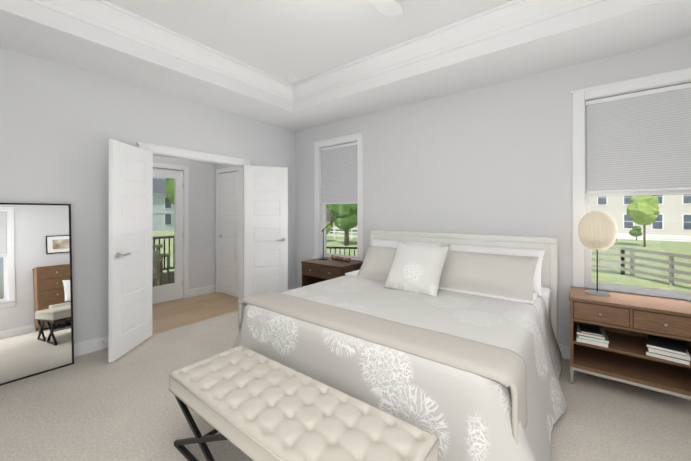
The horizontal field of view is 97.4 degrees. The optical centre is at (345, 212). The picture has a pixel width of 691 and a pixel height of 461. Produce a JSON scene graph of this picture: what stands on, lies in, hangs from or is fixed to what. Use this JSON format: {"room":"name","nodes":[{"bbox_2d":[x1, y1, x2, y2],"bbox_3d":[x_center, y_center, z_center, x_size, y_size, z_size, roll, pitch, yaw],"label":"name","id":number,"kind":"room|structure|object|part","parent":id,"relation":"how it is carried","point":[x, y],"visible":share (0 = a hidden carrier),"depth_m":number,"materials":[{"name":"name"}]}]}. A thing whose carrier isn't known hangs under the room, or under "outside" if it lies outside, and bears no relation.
{"room":"bedroom","nodes":[
{"label":"bedroom","id":0,"kind":"room"},
{"bbox_2d":[152,292,238,334],"bbox_3d":[-2.439,1.399,4.124,1.320,0.060,2.270,0,0,38],"label":"floor","id":1,"kind":"structure","parent":0,"point":[171,314],"depth_m":4.29,"materials":[{"name":"brown wood"}]},
{"bbox_2d":[0,310,690,460],"bbox_3d":[-0.077,1.396,1.768,5.300,0.060,4.650,0,0,38],"label":"floor carpet","id":2,"kind":"object","parent":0,"point":[95,406],"visible":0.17,"depth_m":2.06,"materials":[{"name":"beige carpet"}]},
{"bbox_2d":[0,203,73,385],"bbox_3d":[-2.691,0.644,2.569,0.164,1.450,0.571,0,0,38],"label":"mirror","id":3,"kind":"object","parent":2,"relation":"on","point":[36,314],"visible":0.96,"depth_m":2.60,"materials":[{"name":"black mirror"}]},
{"bbox_2d":[168,345,439,460],"bbox_3d":[-0.323,1.147,1.535,1.449,0.436,0.489,0,0,38],"label":"bench","id":4,"kind":"object","parent":2,"relation":"on","point":[252,405],"visible":1,"depth_m":1.43,"materials":[{"name":"fabric"}]},
{"bbox_2d":[301,257,362,286],"bbox_3d":[-0.170,1.019,4.159,0.716,0.700,0.570,0,0,38],"label":"nightstand","id":5,"kind":"object","parent":2,"relation":"on","point":[317,270],"visible":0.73,"depth_m":4.01,"materials":[{"name":"brown wood"}]},
{"bbox_2d":[319,216,344,259],"bbox_3d":[-0.182,0.354,4.226,0.463,0.628,0.124,0,0,38],"label":"lamp","id":6,"kind":"object","parent":5,"relation":"on","point":[323,258],"visible":1,"depth_m":4.33,"materials":[{"name":"black metal"}]},
{"bbox_2d":[331,255,350,261],"bbox_3d":[-0.066,0.637,4.211,0.063,0.063,0.360,0,0,-42],"label":"roll","id":7,"kind":"object","parent":5,"relation":"on","point":[341,258],"visible":0.98,"depth_m":4.17,"materials":[{"name":"brown"}]},
{"bbox_2d":[232,230,566,460],"bbox_3d":[0.523,0.787,2.626,2.474,1.100,2.235,0,0,38],"label":"bed","id":8,"kind":"object","parent":2,"relation":"on","point":[449,341],"visible":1,"depth_m":1.96,"materials":[{"name":"white fabric"}]},
{"bbox_2d":[238,291,527,444],"bbox_3d":[0.004,0.890,1.995,2.030,0.413,0.297,0,0,38],"label":"throw","id":9,"kind":"object","parent":8,"relation":"on","point":[501,371],"depth_m":1.57,"materials":[{"name":"beige fabric"}]},
{"bbox_2d":[372,239,440,247],"bbox_3d":[0.634,0.535,3.580,0.900,0.395,0.342,0,0,38],"label":"pillow","id":10,"kind":"object","parent":8,"relation":"on","point":[382,243],"depth_m":3.65,"materials":[{"name":"white fabric"}]},
{"bbox_3d":[1.170,0.783,3.495,2.090,1.090,0.070,0,0,38],"label":"headboard","id":11,"kind":"part","parent":8,"relation":"part of","materials":[{"name":"fabric"}]},
{"bbox_2d":[448,244,544,296],"bbox_3d":[1.408,0.535,2.979,0.900,0.395,0.342,0,0,38],"label":"pillow","id":12,"kind":"object","parent":8,"relation":"on","point":[535,255],"depth_m":2.83,"materials":[{"name":"white fabric"}]},
{"bbox_2d":[569,286,690,399],"bbox_3d":[2.215,1.022,2.383,0.731,0.690,0.495,0,0,38],"label":"nightstand","id":13,"kind":"object","parent":2,"relation":"on","point":[629,323],"visible":1,"depth_m":2.30,"materials":[{"name":"brown wood"}]},
{"bbox_2d":[577,324,608,347],"bbox_3d":[1.994,0.984,2.457,0.195,0.082,0.250,0,0,38],"label":"books","id":14,"kind":"object","parent":13,"relation":"in","point":[592,335],"visible":1,"depth_m":2.39,"materials":[{"name":"white paper"}]},
{"bbox_2d":[578,211,617,295],"bbox_3d":[2.100,0.333,2.534,0.256,0.685,0.255,0,0,38],"label":"lamp","id":15,"kind":"object","parent":13,"relation":"on","point":[597,230],"visible":1,"depth_m":2.46,"materials":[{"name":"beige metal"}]},
{"bbox_2d":[645,335,690,365],"bbox_3d":[2.322,0.986,2.195,0.261,0.078,0.216,0,0,-44],"label":"books","id":16,"kind":"object","parent":13,"relation":"in","point":[667,349],"visible":1,"depth_m":2.14,"materials":[{"name":"grey paper"}]},
{"bbox_2d":[0,37,690,344],"bbox_3d":[-0.599,-0.259,2.175,6.620,3.250,4.650,0,0,38],"label":"wall","id":17,"kind":"structure","parent":0,"point":[494,159],"depth_m":3.15,"materials":[{"name":"white paint"}]},
{"bbox_2d":[74,335,107,356],"bbox_3d":[-2.863,1.302,2.490,0.016,0.130,2.010,0,0,38],"label":"baseboard","id":18,"kind":"structure","parent":17,"relation":"attached to","point":[87,346],"depth_m":2.96,"materials":[{"name":"white"}]},
{"bbox_2d":[107,139,152,361],"bbox_3d":[-2.138,0.345,3.051,0.426,2.020,0.486,0,0,38],"label":"door leaf","id":19,"kind":"structure","parent":17,"relation":"in","point":[130,254],"depth_m":2.98,"materials":[{"name":"white wood"}]},
{"bbox_2d":[152,168,182,303],"bbox_3d":[-2.845,0.348,4.498,0.087,2.018,0.848,0,0,38],"label":"door","id":20,"kind":"structure","parent":17,"relation":"in","point":[167,292],"depth_m":4.75,"materials":[{"name":"white wood"}]},
{"bbox_2d":[137,141,250,306],"bbox_3d":[-1.870,0.301,3.879,0.170,2.134,1.424,0,0,38],"label":"door frame","id":21,"kind":"structure","parent":17,"relation":"attached to","point":[184,154],"depth_m":3.87,"materials":[{"name":"white wood"}]},
{"bbox_2d":[189,285,214,297],"bbox_3d":[-2.385,1.305,5.060,0.016,0.130,0.454,0,0,38],"label":"baseboard","id":22,"kind":"structure","parent":17,"relation":"attached to","point":[194,292],"depth_m":5.04,"materials":[{"name":"white"}]},
{"bbox_2d":[218,171,237,296],"bbox_3d":[-1.919,0.348,5.030,0.604,2.020,0.139,0,0,38],"label":"closet door","id":23,"kind":"structure","parent":17,"relation":"in","point":[228,234],"depth_m":5.02,"materials":[{"name":"white wood"}]},
{"bbox_2d":[244,165,287,297],"bbox_3d":[-1.138,0.347,4.377,0.380,2.020,0.526,0,0,38],"label":"door leaf","id":24,"kind":"structure","parent":17,"relation":"in","point":[265,228],"depth_m":4.36,"materials":[{"name":"white wood"}]},
{"bbox_2d":[312,132,363,260],"bbox_3d":[-0.088,-0.151,4.594,0.970,1.947,0.195,0,0,38],"label":"window","id":25,"kind":"structure","parent":17,"relation":"in","point":[354,257],"depth_m":4.68,"materials":[{"name":"white wood"}]},
{"bbox_2d":[321,142,356,203],"bbox_3d":[-0.090,-0.574,4.592,0.732,0.887,0.052,0,0,38],"label":"window blind","id":26,"kind":"object","parent":25,"relation":"attached to","point":[338,174],"visible":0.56,"depth_m":4.57,"materials":[{"name":"white fabric"}]},
{"bbox_2d":[296,286,569,358],"bbox_3d":[1.192,1.303,3.523,5.150,0.130,0.020,0,0,38],"label":"baseboard","id":27,"kind":"structure","parent":17,"relation":"attached to","point":[564,349],"depth_m":2.85,"materials":[{"name":"white"}]},
{"bbox_2d":[571,67,690,301],"bbox_3d":[2.506,-0.154,2.576,0.970,1.947,0.195,0,0,38],"label":"window","id":28,"kind":"structure","parent":17,"relation":"in","point":[659,292],"depth_m":2.74,"materials":[{"name":"white wood"}]},
{"bbox_2d":[586,83,690,192],"bbox_3d":[2.504,-0.599,2.574,0.732,0.842,0.052,0,0,38],"label":"window blind","id":29,"kind":"object","parent":28,"relation":"attached to","point":[638,141],"visible":1,"depth_m":2.56,"materials":[{"name":"white fabric"}]},
{"bbox_2d":[0,0,690,130],"bbox_3d":[-0.551,-1.629,2.140,6.500,0.510,4.650,0,0,38],"label":"ceiling","id":30,"kind":"structure","parent":0,"point":[300,40],"depth_m":2.73,"materials":[{"name":"white paint"}]},
{"bbox_2d":[28,0,603,101],"bbox_3d":[-0.137,-1.594,1.818,3.750,0.180,2.950,0,0,38],"label":"crown molding","id":31,"kind":"structure","parent":30,"relation":"attached to","point":[512,15],"depth_m":2.79,"materials":[{"name":"white"}]},
{"bbox_2d":[368,0,403,16],"bbox_3d":[-0.022,-1.537,1.953,1.412,0.293,1.260,0,0,38],"label":"ceiling fan","id":32,"kind":"object","parent":30,"relation":"hanging from","point":[390,8],"visible":1,"depth_m":2.32,"materials":[{"name":"white"}]},
{"label":"outside","id":33,"kind":"structure","parent":0,"visible":0},
{"bbox_2d":[153,222,690,291],"bbox_3d":[18.460,2.991,21.775,130.000,0.200,130.000,0,0,38],"label":"lawn","id":34,"kind":"structure","parent":33,"point":[660,283],"depth_m":19.53,"materials":[{"name":"green plant"}]},
{"bbox_2d":[152,271,173,286],"bbox_3d":[-4.092,2.196,5.744,3.280,1.350,5.400,0,0,38],"label":"deck floor","id":35,"kind":"structure","parent":34,"relation":"on","point":[154,282],"depth_m":6.81,"materials":[{"name":"brown wood"}]},
{"bbox_2d":[152,244,162,285],"bbox_3d":[-3.910,1.089,5.851,0.640,0.862,0.730,0,0,-27],"label":"porch chair","id":36,"kind":"object","parent":35,"relation":"on","point":[156,260],"depth_m":6.08,"materials":[{"name":"beige wood"}]},
{"bbox_2d":[153,236,173,269],"bbox_3d":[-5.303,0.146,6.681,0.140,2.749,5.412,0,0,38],"label":"porch railing","id":37,"kind":"object","parent":35,"relation":"on","point":[164,238],"depth_m":7.63,"materials":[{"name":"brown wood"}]},
{"bbox_2d":[160,254,169,279],"bbox_3d":[-4.255,1.239,6.822,0.560,0.564,0.560,0,0,38],"label":"table","id":38,"kind":"object","parent":35,"relation":"on","point":[168,265],"depth_m":6.84,"materials":[{"name":"beige wood"}]},
{"bbox_2d":[153,178,173,230],"bbox_3d":[-33.792,-1.569,53.550,12.500,9.000,21.000,0,0,38],"label":"house","id":39,"kind":"structure","parent":34,"relation":"on","point":[169,210],"depth_m":49.54,"materials":[{"name":"white"}]},
{"bbox_2d":[165,178,173,204],"bbox_3d":[-12.406,-1.189,23.230,4.580,8.164,4.446,0,0,38],"label":"trees","id":40,"kind":"object","parent":34,"relation":"on","point":[171,190],"depth_m":22.06,"materials":[{"name":"green plant"}]},
{"bbox_2d":[326,220,330,234],"bbox_3d":[-2.550,1.709,30.273,2.227,2.386,2.038,0,0,38],"label":"tree","id":41,"kind":"object","parent":34,"relation":"on","point":[328,229],"depth_m":29.79,"materials":[{"name":"green plant"}]},
{"bbox_2d":[330,212,332,232],"bbox_3d":[-1.899,-2.433,42.797,6.021,10.702,6.818,0,0,38],"label":"tree","id":42,"kind":"object","parent":34,"relation":"on","point":[331,220],"depth_m":42.59,"materials":[{"name":"brown plant"}]},
{"bbox_2d":[326,247,356,255],"bbox_3d":[0.915,1.802,6.791,4.610,2.140,0.082,0,0,7],"label":"railing","id":43,"kind":"object","parent":34,"relation":"on","point":[344,248],"depth_m":6.91,"materials":[{"name":"black metal"}]},
{"bbox_2d":[326,204,356,245],"bbox_3d":[-0.004,0.497,26.676,3.303,4.801,2.939,0,0,38],"label":"tree","id":44,"kind":"object","parent":34,"relation":"on","point":[337,210],"depth_m":25.75,"materials":[{"name":"green plant"}]},
{"bbox_2d":[327,227,355,239],"bbox_3d":[-5.966,2.286,37.606,36.120,1.250,0.120,0,0,38],"label":"fence","id":45,"kind":"object","parent":34,"relation":"on","point":[351,235],"depth_m":33.31,"materials":[{"name":"white wood"}]},
{"bbox_2d":[333,194,690,241],"bbox_3d":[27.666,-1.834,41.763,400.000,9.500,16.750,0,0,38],"label":"house","id":46,"kind":"structure","parent":34,"relation":"on","point":[665,212],"depth_m":33.62,"materials":[{"name":"white"}]},
{"bbox_2d":[629,226,642,240],"bbox_3d":[30.166,2.124,31.536,1.034,1.559,0.990,0,0,38],"label":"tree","id":47,"kind":"object","parent":34,"relation":"on","point":[636,233],"depth_m":31.27,"materials":[{"name":"green plant"}]},
{"bbox_2d":[592,246,690,285],"bbox_3d":[10.300,2.235,13.237,10.930,1.290,5.430,0,0,38],"label":"fence","id":48,"kind":"object","parent":34,"relation":"on","point":[633,257],"depth_m":12.94,"materials":[{"name":"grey wood"}]},
{"bbox_2d":[626,195,659,246],"bbox_3d":[24.975,0.685,25.489,2.081,4.420,2.333,0,0,38],"label":"tree","id":49,"kind":"object","parent":34,"relation":"on","point":[646,206],"depth_m":24.98,"materials":[{"name":"green plant"}]}
]}

